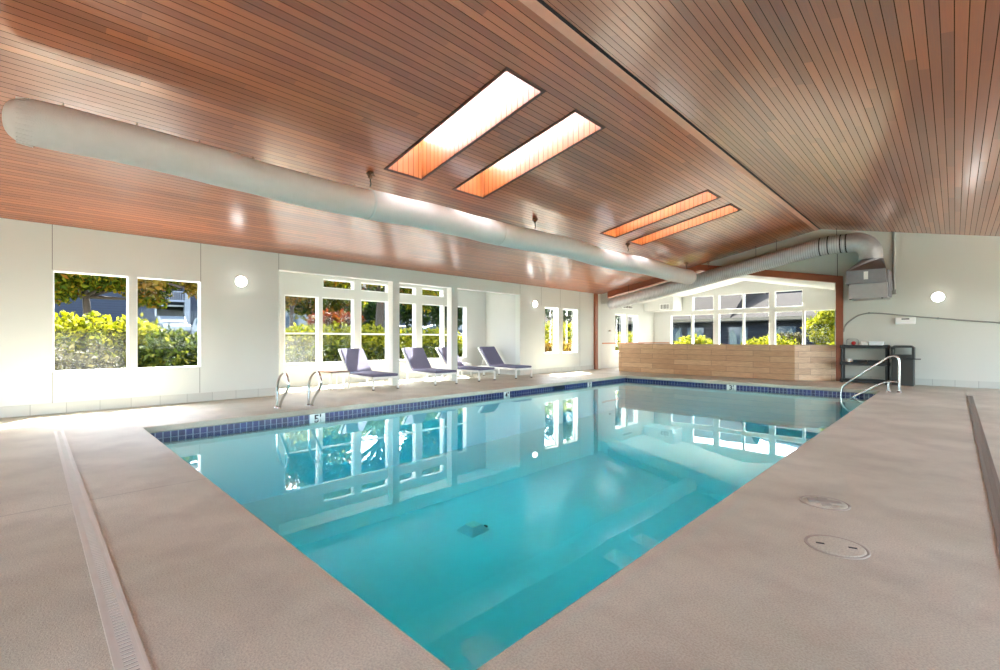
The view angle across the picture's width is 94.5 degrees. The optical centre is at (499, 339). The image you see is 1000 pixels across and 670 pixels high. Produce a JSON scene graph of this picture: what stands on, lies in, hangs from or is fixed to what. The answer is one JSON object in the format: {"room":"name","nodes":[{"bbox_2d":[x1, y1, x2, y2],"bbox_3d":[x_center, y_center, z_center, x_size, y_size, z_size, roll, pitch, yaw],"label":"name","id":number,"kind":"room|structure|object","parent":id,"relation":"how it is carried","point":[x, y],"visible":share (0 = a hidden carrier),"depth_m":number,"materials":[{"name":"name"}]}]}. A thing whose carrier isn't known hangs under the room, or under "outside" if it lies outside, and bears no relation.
{"room":"indoor swimming pool","nodes":[
{"label":"indoor swimming pool","id":0,"kind":"room"},
{"bbox_2d":[0,218,653,406],"bbox_3d":[-1.517,-0.325,12.787,0.200,2.950,24.900,0,0,45],"label":"wall","id":1,"kind":"structure","parent":0,"point":[240,326],"depth_m":8.57,"materials":[{"name":"white paint"}]},
{"bbox_2d":[53,270,128,371],"bbox_3d":[-6.648,-0.283,7.538,0.148,1.587,0.930,0,0,45],"label":"window","id":2,"kind":"structure","parent":1,"relation":"in","point":[57,271],"depth_m":7.69,"materials":[{"name":"white paint"}]},
{"bbox_2d":[52,224,200,402],"bbox_3d":[-1.975,-0.397,12.178,0.002,2.764,14.118,0,0,45],"label":"trim","id":3,"kind":"structure","parent":1,"relation":"attached to","point":[52,224],"depth_m":7.15,"materials":[{"name":"white paint"}]},
{"bbox_2d":[137,276,200,368],"bbox_3d":[-5.920,-0.283,8.279,0.148,1.587,0.947,0,0,45],"label":"window","id":4,"kind":"structure","parent":1,"relation":"in","point":[198,282],"depth_m":8.49,"materials":[{"name":"white paint"}]},
{"bbox_2d":[234,276,247,287],"bbox_3d":[-5.029,-1.130,8.997,0.110,0.234,0.234,0,0,45],"label":"wall sconce","id":5,"kind":"object","parent":1,"relation":"attached to","point":[240,281],"visible":1,"depth_m":8.96,"materials":[{"name":"white glass"}]},
{"bbox_2d":[0,365,598,417],"bbox_3d":[-3.090,1.067,11.037,0.012,0.165,19.800,0,0,45],"label":"baseboard","id":6,"kind":"structure","parent":1,"relation":"attached to","point":[79,406],"depth_m":7.95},
{"bbox_2d":[388,282,392,385],"bbox_3d":[-2.735,-0.150,11.555,0.201,2.600,0.004,0,0,45],"label":"trim","id":7,"kind":"structure","parent":1,"relation":"attached to","point":[390,284],"depth_m":11.55,"materials":[{"name":"white paint"}]},
{"bbox_2d":[393,281,398,385],"bbox_3d":[-2.664,-0.150,11.621,0.200,2.600,0.190,0,0,45],"label":"column","id":8,"kind":"structure","parent":1,"relation":"attached to","point":[395,283],"depth_m":11.54,"materials":[{"name":"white paint"}]},
{"bbox_2d":[279,269,519,294],"bbox_3d":[-2.031,-1.444,12.265,0.198,0.012,7.425,0,0,45],"label":"trim","id":9,"kind":"structure","parent":1,"relation":"attached to","point":[279,269],"depth_m":11.27,"materials":[{"name":"white paint"}]},
{"bbox_2d":[447,288,451,380],"bbox_3d":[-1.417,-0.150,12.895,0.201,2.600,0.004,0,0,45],"label":"column","id":10,"kind":"structure","parent":1,"relation":"attached to","point":[449,290],"depth_m":12.88,"materials":[{"name":"white paint"}]},
{"bbox_2d":[452,287,456,380],"bbox_3d":[-1.338,-0.150,12.969,0.200,2.600,0.210,0,0,45],"label":"column","id":11,"kind":"structure","parent":1,"relation":"attached to","point":[454,290],"depth_m":12.89,"materials":[{"name":"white paint"}]},
{"bbox_2d":[545,307,558,353],"bbox_3d":[1.730,-0.315,16.073,0.178,1.610,0.780,0,0,45],"label":"window","id":12,"kind":"structure","parent":1,"relation":"in","point":[556,310],"depth_m":16.34,"materials":[{"name":"white paint"}]},
{"bbox_2d":[563,308,577,352],"bbox_3d":[2.491,-0.315,16.847,0.178,1.610,0.930,0,0,45],"label":"window","id":13,"kind":"structure","parent":1,"relation":"in","point":[575,311],"depth_m":17.14,"materials":[{"name":"white paint"}]},
{"bbox_2d":[594,293,597,368],"bbox_3d":[3.705,-0.312,17.911,0.095,2.924,0.190,0,0,45],"label":"trim","id":14,"kind":"structure","parent":1,"relation":"attached to","point":[595,294],"depth_m":17.84,"materials":[{"name":"brown wood"}]},
{"bbox_2d":[615,314,625,351],"bbox_3d":[4.967,-0.270,19.363,0.178,1.580,0.870,0,0,45],"label":"window","id":15,"kind":"structure","parent":1,"relation":"in","point":[623,316],"depth_m":19.67,"materials":[{"name":"white paint"}]},
{"bbox_2d":[628,315,637,341],"bbox_3d":[5.707,-0.270,20.115,0.178,1.580,0.880,0,0,45],"label":"window","id":16,"kind":"structure","parent":1,"relation":"in","point":[634,316],"depth_m":20.41,"materials":[{"name":"white paint"}]},
{"bbox_2d":[279,271,485,386],"bbox_3d":[-3.171,-0.350,13.387,0.200,3.000,7.825,0,0,45],"label":"wall","id":17,"kind":"structure","parent":0,"point":[290,283],"depth_m":12.60,"materials":[{"name":"white paint"}]},
{"bbox_2d":[284,294,318,364],"bbox_3d":[-4.940,-0.240,11.505,0.078,1.700,0.851,0,0,45],"label":"window","id":18,"kind":"structure","parent":17,"relation":"in","point":[317,298],"depth_m":11.75,"materials":[{"name":"white paint"}]},
{"bbox_2d":[322,297,354,362],"bbox_3d":[-4.270,-0.240,12.187,0.078,1.700,0.899,0,0,45],"label":"window","id":19,"kind":"structure","parent":17,"relation":"in","point":[353,300],"depth_m":12.33,"materials":[{"name":"white paint"}]},
{"bbox_2d":[323,279,354,289],"bbox_3d":[-4.261,-1.445,12.195,0.078,0.240,0.876,0,0,45],"label":"window","id":20,"kind":"structure","parent":17,"relation":"in","point":[352,282],"depth_m":12.25,"materials":[{"name":"white paint"}]},
{"bbox_2d":[361,300,387,361],"bbox_3d":[-3.517,-0.240,12.952,0.078,1.700,0.870,0,0,45],"label":"window","id":21,"kind":"structure","parent":17,"relation":"in","point":[386,333],"depth_m":13.24,"materials":[{"name":"white paint"}]},
{"bbox_2d":[399,302,415,359],"bbox_3d":[-2.854,-0.240,13.625,0.078,1.700,0.869,0,0,45],"label":"window","id":22,"kind":"structure","parent":17,"relation":"in","point":[414,334],"depth_m":13.91,"materials":[{"name":"white paint"}]},
{"bbox_2d":[422,304,443,358],"bbox_3d":[-2.109,-0.240,14.382,0.078,1.700,0.837,0,0,45],"label":"window","id":23,"kind":"structure","parent":17,"relation":"in","point":[442,306],"depth_m":14.65,"materials":[{"name":"white paint"}]},
{"bbox_2d":[445,305,466,357],"bbox_3d":[-1.459,-0.240,15.043,0.078,1.700,0.932,0,0,45],"label":"window","id":24,"kind":"structure","parent":17,"relation":"in","point":[465,334],"depth_m":15.34,"materials":[{"name":"white paint"}]},
{"bbox_2d":[0,0,999,303],"bbox_3d":[3.704,-2.370,7.649,14.850,1.670,24.900,0,0,45],"label":"ceiling","id":25,"kind":"structure","parent":0,"point":[861,115],"depth_m":5.58,"materials":[{"name":"brown wood"}]},
{"bbox_2d":[2,96,696,283],"bbox_3d":[0.834,-1.982,9.404,0.485,0.524,14.924,0,0,45],"label":"duct","id":26,"kind":"object","parent":25,"relation":"hanging from","point":[30,122],"visible":1,"depth_m":5.48,"materials":[{"name":"white metal"}]},
{"bbox_2d":[384,67,545,180],"bbox_3d":[-0.580,-3.068,6.190,2.506,1.124,0.686,0,0,45],"label":"skylight","id":27,"kind":"object","parent":25,"relation":"attached to","point":[508,92],"visible":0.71,"depth_m":6.38,"materials":[{"name":"white glass"}]},
{"bbox_2d":[452,109,605,198],"bbox_3d":[0.342,-3.068,7.127,2.506,1.124,0.716,0,0,45],"label":"skylight","id":28,"kind":"object","parent":25,"relation":"attached to","point":[575,127],"visible":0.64,"depth_m":7.32,"materials":[{"name":"white glass"}]},
{"bbox_2d":[600,189,720,237],"bbox_3d":[3.506,-3.068,10.342,2.506,1.124,0.696,0,0,45],"label":"skylight","id":29,"kind":"object","parent":25,"relation":"attached to","point":[707,196],"visible":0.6,"depth_m":10.48,"materials":[{"name":"orange wood"}]},
{"bbox_2d":[628,203,741,245],"bbox_3d":[4.431,-3.068,11.283,2.506,1.124,0.696,0,0,45],"label":"skylight","id":30,"kind":"object","parent":25,"relation":"attached to","point":[728,209],"visible":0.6,"depth_m":11.42,"materials":[{"name":"orange wood"}]},
{"bbox_2d":[607,228,882,309],"bbox_3d":[7.003,-2.174,14.743,8.062,2.095,0.504,0,0,45],"label":"duct","id":31,"kind":"object","parent":25,"relation":"hanging from","point":[867,246],"visible":0.95,"depth_m":13.60,"materials":[{"name":"silver metal"}]},
{"bbox_2d":[0,367,999,669],"bbox_3d":[3.134,1.195,8.210,16.450,0.090,24.900,0,0,45],"label":"floor","id":32,"kind":"structure","parent":0,"point":[206,584],"depth_m":2.37,"materials":[{"name":"concrete"}]},
{"bbox_2d":[54,430,150,669],"bbox_3d":[-2.889,1.147,3.194,7.400,0.006,0.090,0,0,45],"label":"drain","id":33,"kind":"object","parent":32,"relation":"on","point":[125,646],"visible":1,"depth_m":2.19,"materials":[{"name":"beige plastic"}]},
{"bbox_2d":[274,372,289,408],"bbox_3d":[-3.598,0.843,7.638,0.570,0.635,0.084,0,0,45],"label":"grab rail","id":34,"kind":"object","parent":32,"relation":"on","point":[282,373],"visible":1,"depth_m":7.66,"materials":[{"name":"silver metal"}]},
{"bbox_2d":[306,370,321,405],"bbox_3d":[-3.183,0.843,7.931,0.570,0.635,0.084,0,0,45],"label":"grab rail","id":35,"kind":"object","parent":32,"relation":"on","point":[316,371],"visible":0.99,"depth_m":7.97,"materials":[{"name":"silver metal"}]},
{"bbox_2d":[318,370,349,389],"bbox_3d":[-3.906,0.945,10.887,0.500,0.410,0.500,0,0,36],"label":"side table","id":36,"kind":"object","parent":32,"relation":"on","point":[331,372],"visible":0.88,"depth_m":10.83,"materials":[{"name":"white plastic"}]},
{"bbox_2d":[338,348,398,390],"bbox_3d":[-3.245,0.690,11.299,0.664,0.919,1.882,0,0,-43],"label":"sun lounger","id":37,"kind":"object","parent":32,"relation":"on","point":[355,359],"visible":0.94,"depth_m":11.54,"materials":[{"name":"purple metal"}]},
{"bbox_2d":[340,348,371,371],"bbox_3d":[-3.654,0.528,11.743,0.600,0.595,0.559,0,0,-43],"label":"cushion","id":38,"kind":"object","parent":37,"relation":"on","point":[355,359],"depth_m":11.69,"materials":[{"name":"purple fabric"}]},
{"bbox_2d":[350,371,397,376],"bbox_3d":[-3.051,0.820,11.088,0.630,0.060,1.295,0,0,-43],"label":"seat cushion","id":39,"kind":"object","parent":37,"relation":"on","point":[352,373],"depth_m":10.78,"materials":[{"name":"purple fabric"}]},
{"bbox_2d":[402,348,457,385],"bbox_3d":[-1.938,0.690,12.489,0.664,0.919,1.882,0,0,-38],"label":"sun lounger","id":40,"kind":"object","parent":32,"relation":"on","point":[417,360],"visible":1,"depth_m":12.77,"materials":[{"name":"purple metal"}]},
{"bbox_2d":[404,348,431,368],"bbox_3d":[-2.310,0.528,12.964,0.600,0.595,0.559,0,0,-38],"label":"cushion","id":41,"kind":"object","parent":40,"relation":"on","point":[416,358],"depth_m":12.90,"materials":[{"name":"purple fabric"}]},
{"bbox_2d":[412,368,456,372],"bbox_3d":[-1.762,0.820,12.263,0.630,0.060,1.295,0,0,-38],"label":"seat cushion","id":42,"kind":"object","parent":40,"relation":"on","point":[414,370],"depth_m":12.05,"materials":[{"name":"purple fabric"}]},
{"bbox_2d":[435,347,495,381],"bbox_3d":[-1.040,0.690,13.498,1.882,0.919,0.664,0,0,43],"label":"sun lounger","id":43,"kind":"object","parent":32,"relation":"on","point":[443,350],"visible":0.7,"depth_m":13.53,"materials":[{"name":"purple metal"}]},
{"bbox_2d":[437,347,463,365],"bbox_3d":[-1.482,0.528,13.908,0.559,0.595,0.600,0,0,43],"label":"cushion","id":44,"kind":"object","parent":43,"relation":"on","point":[443,350],"depth_m":13.82,"materials":[{"name":"purple fabric"}]},
{"bbox_2d":[457,366,494,370],"bbox_3d":[-0.829,0.820,13.303,1.295,0.060,0.630,0,0,43],"label":"seat cushion","id":45,"kind":"object","parent":43,"relation":"on","point":[459,368],"depth_m":13.03,"materials":[{"name":"purple fabric"}]},
{"bbox_2d":[478,346,531,378],"bbox_3d":[0.123,0.690,14.503,0.664,0.919,1.882,0,0,-40],"label":"sun lounger","id":46,"kind":"object","parent":32,"relation":"on","point":[490,354],"visible":0.97,"depth_m":14.76,"materials":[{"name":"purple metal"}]},
{"bbox_2d":[480,346,503,364],"bbox_3d":[-0.262,0.528,14.967,0.600,0.595,0.559,0,0,-40],"label":"cushion","id":47,"kind":"object","parent":46,"relation":"on","point":[490,354],"depth_m":14.90,"materials":[{"name":"purple fabric"}]},
{"bbox_2d":[489,364,531,367],"bbox_3d":[0.307,0.820,14.283,0.630,0.060,1.295,0,0,-40],"label":"seat cushion","id":48,"kind":"object","parent":46,"relation":"on","point":[490,365],"depth_m":14.05,"materials":[{"name":"purple fabric"}]},
{"bbox_2d":[799,495,850,510],"bbox_3d":[2.283,1.142,3.253,0.300,0.016,0.300,0,0,24],"label":"lid","id":49,"kind":"object","parent":32,"relation":"on","point":[822,502],"visible":1,"depth_m":3.23,"materials":[{"name":"concrete"}]},
{"bbox_2d":[804,535,870,558],"bbox_3d":[1.867,1.146,2.568,0.300,0.008,0.300,0,0,24],"label":"lid","id":50,"kind":"object","parent":32,"relation":"on","point":[835,546],"visible":1,"depth_m":2.56,"materials":[{"name":"concrete"}]},
{"bbox_2d":[840,345,889,384],"bbox_3d":[9.639,0.644,12.226,1.010,1.012,0.410,0,0,45],"label":"storage shelf","id":51,"kind":"object","parent":32,"relation":"on","point":[843,362],"visible":0.88,"depth_m":12.08,"materials":[{"name":"black plastic"}]},
{"bbox_2d":[890,345,920,385],"bbox_3d":[10.169,0.650,11.581,0.570,1.000,0.475,0,0,45],"label":"waste bin","id":52,"kind":"object","parent":32,"relation":"on","point":[907,361],"visible":0.99,"depth_m":11.47,"materials":[{"name":"grey plastic"}]},
{"bbox_2d":[891,345,914,357],"bbox_3d":[10.139,0.315,11.629,0.450,0.330,0.450,0,0,45],"label":"hood","id":53,"kind":"object","parent":52,"relation":"attached to","point":[895,346],"depth_m":11.50,"materials":[{"name":"grey plastic"}]},
{"bbox_2d":[967,396,999,553],"bbox_3d":[5.279,1.147,5.061,0.085,0.006,12.220,0,0,45],"label":"drain","id":54,"kind":"object","parent":32,"relation":"on","point":[991,479],"visible":1,"depth_m":4.04,"materials":[{"name":"plastic"}]},
{"bbox_2d":[486,292,514,374],"bbox_3d":[0.073,-0.350,15.543,1.400,3.000,0.200,0,0,45],"label":"wall","id":55,"kind":"structure","parent":0,"point":[500,308],"depth_m":15.39,"materials":[{"name":"white paint"}]},
{"bbox_2d":[165,401,839,669],"bbox_3d":[1.960,1.960,8.243,6.440,1.080,12.490,0,0,45],"label":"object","id":56,"kind":"object","parent":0,"point":[568,495],"visible":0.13,"depth_m":6.97,"materials":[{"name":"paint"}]},
{"bbox_2d":[456,521,488,537],"bbox_3d":[-0.337,2.393,5.873,0.340,0.095,0.340,0,0,45],"label":"drain","id":57,"kind":"object","parent":56,"relation":"on","point":[472,529],"visible":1,"depth_m":5.81,"materials":[{"name":"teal plastic"}]},
{"bbox_2d":[150,378,874,444],"bbox_3d":[1.960,1.331,8.243,6.500,0.187,12.550,0,0,45],"label":"pool tile border","id":58,"kind":"structure","parent":56,"relation":"attached to","point":[193,434],"depth_m":8.16,"materials":[{"name":"blue tile"}]},
{"bbox_2d":[310,413,324,425],"bbox_3d":[-3.052,1.333,7.731,0.014,0.183,0.260,0,0,45],"label":"depth marker","id":59,"kind":"object","parent":58,"relation":"attached to","point":[315,419],"visible":1,"depth_m":7.72,"materials":[{"name":"white tile"}]},
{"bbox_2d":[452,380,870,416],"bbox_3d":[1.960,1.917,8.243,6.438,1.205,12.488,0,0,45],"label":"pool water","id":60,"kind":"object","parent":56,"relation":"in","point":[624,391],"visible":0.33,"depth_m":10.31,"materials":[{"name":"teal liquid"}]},
{"bbox_2d":[840,355,901,417],"bbox_3d":[8.337,1.083,10.428,1.104,1.493,0.096,0,0,45],"label":"rail","id":61,"kind":"object","parent":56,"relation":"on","point":[890,356],"visible":0.8,"depth_m":10.27,"materials":[{"name":"silver metal"}]},
{"bbox_2d":[644,296,681,311],"bbox_3d":[7.270,-1.581,20.625,1.330,0.622,1.000,0,0,45],"label":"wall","id":62,"kind":"structure","parent":0,"point":[675,303],"depth_m":20.25,"materials":[{"name":"white paint"}]},
{"bbox_2d":[619,343,835,380],"bbox_3d":[7.158,0.650,15.172,6.360,1.000,1.630,0,0,45],"label":"wall partition","id":63,"kind":"structure","parent":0,"point":[777,362],"depth_m":14.04,"materials":[{"name":"brown wood"}]},
{"bbox_2d":[654,281,834,344],"bbox_3d":[9.979,-0.662,18.801,8.150,3.623,0.200,0,0,45],"label":"wall","id":64,"kind":"structure","parent":0,"point":[813,298],"depth_m":18.63,"materials":[{"name":"white paint"}]},
{"bbox_2d":[692,314,713,343],"bbox_3d":[8.755,-0.370,19.923,0.901,1.440,0.078,0,0,45],"label":"window","id":65,"kind":"structure","parent":64,"relation":"in","point":[694,314],"depth_m":20.21,"materials":[{"name":"white paint"}]},
{"bbox_2d":[718,313,742,343],"bbox_3d":[9.550,-0.370,19.140,0.945,1.440,0.078,0,0,45],"label":"window","id":66,"kind":"structure","parent":64,"relation":"in","point":[721,313],"depth_m":19.44,"materials":[{"name":"white paint"}]},
{"bbox_2d":[718,293,742,309],"bbox_3d":[9.550,-1.560,19.140,0.945,0.630,0.078,0,0,45],"label":"window","id":67,"kind":"structure","parent":64,"relation":"in","point":[740,293],"depth_m":19.25,"materials":[{"name":"white paint"}]},
{"bbox_2d":[775,310,802,344],"bbox_3d":[11.037,-0.370,17.677,0.939,1.440,0.078,0,0,45],"label":"window","id":68,"kind":"structure","parent":64,"relation":"in","point":[800,310],"depth_m":17.69,"materials":[{"name":"white paint"}]},
{"bbox_2d":[804,309,834,344],"bbox_3d":[11.757,-0.370,16.968,0.993,1.440,0.078,0,0,45],"label":"window","id":69,"kind":"structure","parent":64,"relation":"in","point":[827,309],"depth_m":17.29,"materials":[{"name":"white paint"}]},
{"bbox_2d":[701,229,999,381],"bbox_3d":[10.556,-0.993,11.850,10.575,4.285,0.200,0,0,45],"label":"wall","id":70,"kind":"structure","parent":0,"point":[965,268],"depth_m":11.54,"materials":[{"name":"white paint"}]},
{"bbox_2d":[519,0,820,230],"bbox_3d":[2.056,-3.129,6.079,0.093,0.052,19.950,0,0,45],"label":"trim","id":71,"kind":"structure","parent":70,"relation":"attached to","point":[535,6],"depth_m":5.70,"materials":[{"name":"brown wood"}]},
{"bbox_2d":[607,264,842,297],"bbox_3d":[6.898,-2.029,15.421,7.400,0.958,0.280,0,0,45],"label":"trim","id":72,"kind":"structure","parent":70,"relation":"attached to","point":[699,268],"depth_m":14.16,"materials":[{"name":"brown wood"}]},
{"bbox_2d":[836,281,842,380],"bbox_3d":[9.478,-0.230,12.882,0.160,2.760,0.280,0,0,45],"label":"trim","id":73,"kind":"structure","parent":70,"relation":"attached to","point":[839,286],"depth_m":12.78,"materials":[{"name":"brown wood"}]},
{"bbox_2d":[846,258,892,300],"bbox_3d":[9.616,-1.560,12.031,0.890,1.060,0.851,0,0,45],"label":"handler","id":74,"kind":"object","parent":70,"relation":"attached to","point":[868,279],"visible":1,"depth_m":11.77,"materials":[{"name":"metal"}]},
{"bbox_2d":[847,258,885,270],"bbox_3d":[9.584,-1.935,12.056,0.810,0.310,0.830,0,0,45],"label":"hood","id":75,"kind":"object","parent":74,"relation":"attached to","point":[870,264],"depth_m":11.83,"materials":[{"name":"grey metal"}]},
{"bbox_2d":[892,232,896,294],"bbox_3d":[10.221,-1.982,11.997,0.100,1.624,0.060,0,0,45],"label":"riser pipe","id":76,"kind":"object","parent":70,"relation":"attached to","point":[894,291],"visible":0.77,"depth_m":11.97,"materials":[{"name":"grey metal"}]},
{"bbox_2d":[895,317,915,323],"bbox_3d":[10.383,-0.484,11.841,0.385,0.160,0.054,0,0,45],"label":"thermostat","id":77,"kind":"object","parent":70,"relation":"attached to","point":[904,320],"visible":1,"depth_m":11.81,"materials":[{"name":"white plastic"}]},
{"bbox_2d":[843,312,999,331],"bbox_3d":[10.923,-0.470,11.317,4.107,0.524,0.045,0,0,45],"label":"hose","id":78,"kind":"object","parent":70,"relation":"attached to","point":[868,312],"visible":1,"depth_m":11.63,"materials":[{"name":"black rubber"}]},
{"bbox_2d":[845,375,999,388],"bbox_3d":[11.870,1.067,10.408,6.680,0.165,0.012,0,0,45],"label":"baseboard","id":79,"kind":"structure","parent":70,"relation":"attached to","point":[930,382],"depth_m":11.26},
{"bbox_2d":[931,292,944,301],"bbox_3d":[10.795,-1.050,11.397,0.264,0.264,0.110,0,0,45],"label":"wall sconce","id":80,"kind":"object","parent":70,"relation":"attached to","point":[936,296],"visible":1,"depth_m":11.37,"materials":[{"name":"white glass"}]},
{"bbox_3d":[3.337,0.530,24.776,150.000,1.840,140.000,0,0,45],"label":"ground","id":81,"kind":"structure","parent":0,"visible":0},
{"bbox_2d":[54,272,182,322],"bbox_3d":[-11.106,-0.993,12.094,3.262,4.673,5.000,0,0,45],"label":"spreading tree","id":82,"kind":"object","parent":81,"relation":"on","point":[66,285],"visible":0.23,"depth_m":11.95,"materials":[{"name":"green plant"}]},
{"bbox_2d":[54,283,197,334],"bbox_3d":[-35.356,-4.850,30.794,7.400,9.200,27.300,0,0,45],"label":"house","id":83,"kind":"object","parent":81,"relation":"on","point":[179,305],"visible":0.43,"depth_m":35.09,"materials":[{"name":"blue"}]},
{"bbox_2d":[138,279,197,299],"bbox_3d":[-8.070,-0.690,13.220,2.018,4.060,3.956,0,0,45],"label":"tree","id":84,"kind":"object","parent":81,"relation":"on","point":[191,289],"visible":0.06,"depth_m":12.21,"materials":[{"name":"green plant"}]},
{"bbox_2d":[153,316,190,335],"bbox_3d":[-24.603,-1.003,34.593,4.200,1.494,1.800,0,0,45],"label":"parked car","id":85,"kind":"object","parent":81,"relation":"on","point":[178,322],"visible":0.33,"depth_m":33.70,"materials":[{"name":"white paint"}]},
{"bbox_2d":[191,318,197,335],"bbox_3d":[-20.427,-0.855,34.132,4.200,1.660,1.800,0,0,16],"label":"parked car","id":86,"kind":"object","parent":81,"relation":"on","point":[194,328],"visible":0.06,"depth_m":33.76,"materials":[{"name":"white paint"}]},
{"bbox_2d":[285,282,326,329],"bbox_3d":[-7.589,-0.873,17.146,2.002,4.428,2.618,0,0,20],"label":"bare tree","id":87,"kind":"object","parent":81,"relation":"on","point":[289,299],"visible":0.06,"depth_m":17.05,"materials":[{"name":"brown plant"}]},
{"bbox_2d":[285,309,332,334],"bbox_3d":[-15.237,-1.275,35.057,3.700,3.450,5.200,0,0,45],"label":"cottage","id":88,"kind":"object","parent":81,"relation":"on","point":[299,320],"visible":0.02,"depth_m":33.40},
{"bbox_2d":[285,284,367,330],"bbox_3d":[-8.730,-1.401,23.446,3.094,5.061,4.566,0,0,37],"label":"tree","id":89,"kind":"object","parent":81,"relation":"on","point":[301,308],"visible":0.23,"depth_m":22.75,"materials":[{"name":"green plant"}]},
{"bbox_2d":[307,308,364,329],"bbox_3d":[-7.211,-0.042,20.457,1.822,2.763,2.561,0,0,45],"label":"maple","id":90,"kind":"object","parent":81,"relation":"on","point":[339,317],"visible":0.62,"depth_m":19.98,"materials":[{"name":"brown plant"}]},
{"bbox_2d":[323,280,384,330],"bbox_3d":[-5.032,-2.193,19.209,3.770,7.074,7.117,0,0,45],"label":"shade tree","id":91,"kind":"object","parent":81,"relation":"on","point":[380,308],"visible":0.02,"depth_m":18.97,"materials":[{"name":"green plant"}]},
{"bbox_2d":[339,284,462,335],"bbox_3d":[-7.535,-3.950,62.132,7.100,7.400,35.000,0,0,45],"label":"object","id":92,"kind":"object","parent":81,"relation":"on","point":[460,329],"visible":0.06,"depth_m":56.25,"materials":[{"name":"plant"}]},
{"bbox_2d":[361,287,462,330],"bbox_3d":[-5.343,-1.411,29.161,3.307,4.872,8.565,0,0,45],"label":"tree","id":93,"kind":"object","parent":81,"relation":"on","point":[369,313],"visible":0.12,"depth_m":27.53,"materials":[{"name":"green plant"}]},
{"bbox_2d":[399,287,439,337],"bbox_3d":[-3.552,-1.007,18.869,2.253,4.719,2.480,0,0,-7],"label":"leaning tree","id":94,"kind":"object","parent":81,"relation":"on","point":[401,289],"visible":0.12,"depth_m":18.79,"materials":[{"name":"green plant"}]},
{"bbox_2d":[422,290,462,330],"bbox_3d":[-2.662,-1.351,22.887,2.871,5.381,4.589,0,0,41],"label":"weeping tree","id":95,"kind":"object","parent":81,"relation":"on","point":[435,310],"visible":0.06,"depth_m":22.70,"materials":[{"name":"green plant"}]},
{"bbox_2d":[545,309,620,323],"bbox_3d":[4.772,-0.935,26.861,6.837,4.550,2.742,0,0,-43],"label":"evergreen tree","id":96,"kind":"object","parent":81,"relation":"on","point":[567,314],"visible":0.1,"depth_m":25.53,"materials":[{"name":"green plant"}]},
{"bbox_2d":[545,292,819,344],"bbox_3d":[15.490,-1.430,30.354,31.500,5.440,10.200,0,0,45],"label":"house","id":97,"kind":"object","parent":81,"relation":"on","point":[756,324],"visible":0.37,"depth_m":26.70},
{"bbox_2d":[672,330,680,343],"bbox_3d":[10.764,-0.085,28.617,0.900,1.030,0.015,0,0,45],"label":"curtain","id":98,"kind":"object","parent":97,"relation":"hanging from","point":[676,334],"depth_m":28.54,"materials":[{"name":"fabric"}]},
{"bbox_2d":[688,330,702,339],"bbox_3d":[11.691,-0.085,27.706,0.900,1.030,0.015,0,0,45],"label":"curtain","id":99,"kind":"object","parent":97,"relation":"hanging from","point":[699,332],"depth_m":27.60,"materials":[{"name":"white"}]},
{"bbox_2d":[730,329,746,343],"bbox_3d":[13.402,-0.085,26.022,0.900,1.030,0.015,0,0,45],"label":"curtain","id":100,"kind":"object","parent":97,"relation":"hanging from","point":[735,334],"depth_m":26.07,"materials":[{"name":"fabric"}]},
{"bbox_2d":[776,328,792,334],"bbox_3d":[15.041,-0.085,24.409,0.900,1.030,0.015,0,0,45],"label":"curtain","id":101,"kind":"object","parent":97,"relation":"hanging from","point":[778,330],"depth_m":24.43,"materials":[{"name":"fabric"}]},
{"bbox_2d":[776,331,801,344],"bbox_3d":[12.728,0.469,20.556,1.512,1.742,0.853,0,0,45],"label":"shrub","id":102,"kind":"object","parent":81,"relation":"on","point":[796,335],"visible":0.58,"depth_m":20.32,"materials":[{"name":"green plant"}]},
{"bbox_2d":[801,310,834,344],"bbox_3d":[14.071,-0.082,19.977,1.905,2.843,1.307,0,0,40],"label":"tree","id":103,"kind":"object","parent":81,"relation":"on","point":[821,329],"visible":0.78,"depth_m":19.83,"materials":[{"name":"green plant"}]},
{"bbox_3d":[5.513,1.340,4.747,30.800,0.100,32.500,0,0,45],"label":"ground","id":104,"kind":"structure","parent":0,"visible":0},
{"bbox_2d":[54,343,123,370],"bbox_3d":[-8.215,0.802,8.609,2.033,1.474,1.000,0,0,-31],"label":"shrub","id":105,"kind":"object","parent":104,"relation":"on","point":[91,363],"visible":0.16,"depth_m":8.71,"materials":[{"name":"green plant"}]},
{"bbox_2d":[54,310,167,369],"bbox_3d":[-8.965,0.276,9.582,1.622,2.034,3.720,0,0,45],"label":"hedge","id":106,"kind":"object","parent":104,"relation":"on","point":[84,332],"visible":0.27,"depth_m":9.64,"materials":[{"name":"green plant"}]},
{"bbox_2d":[138,323,197,367],"bbox_3d":[-7.114,0.687,10.383,1.645,2.128,1.941,0,0,45],"label":"round shrub","id":107,"kind":"object","parent":104,"relation":"on","point":[185,353],"visible":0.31,"depth_m":9.93,"materials":[{"name":"green plant"}]},
{"bbox_2d":[285,320,462,362],"bbox_3d":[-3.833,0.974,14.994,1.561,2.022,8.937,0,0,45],"label":"hedge","id":108,"kind":"object","parent":104,"relation":"on","point":[327,356],"visible":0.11,"depth_m":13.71,"materials":[{"name":"green plant"}]},
{"bbox_2d":[545,336,572,351],"bbox_3d":[2.535,0.567,20.102,1.305,1.455,2.768,0,0,45],"label":"shrub","id":109,"kind":"object","parent":104,"relation":"on","point":[549,346],"visible":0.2,"depth_m":19.68,"materials":[{"name":"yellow plant"}]},
{"bbox_2d":[545,319,633,350],"bbox_3d":[5.024,0.154,23.842,9.239,2.278,1.894,0,0,-40],"label":"shrub","id":110,"kind":"object","parent":104,"relation":"on","point":[567,328],"visible":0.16,"depth_m":22.02,"materials":[{"name":"yellow plant"}]},
{"bbox_2d":[673,332,834,344],"bbox_3d":[11.676,0.772,20.215,8.736,2.300,1.619,0,0,45],"label":"hedge","id":111,"kind":"object","parent":104,"relation":"on","point":[687,340],"visible":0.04,"depth_m":20.44,"materials":[{"name":"yellow plant"}]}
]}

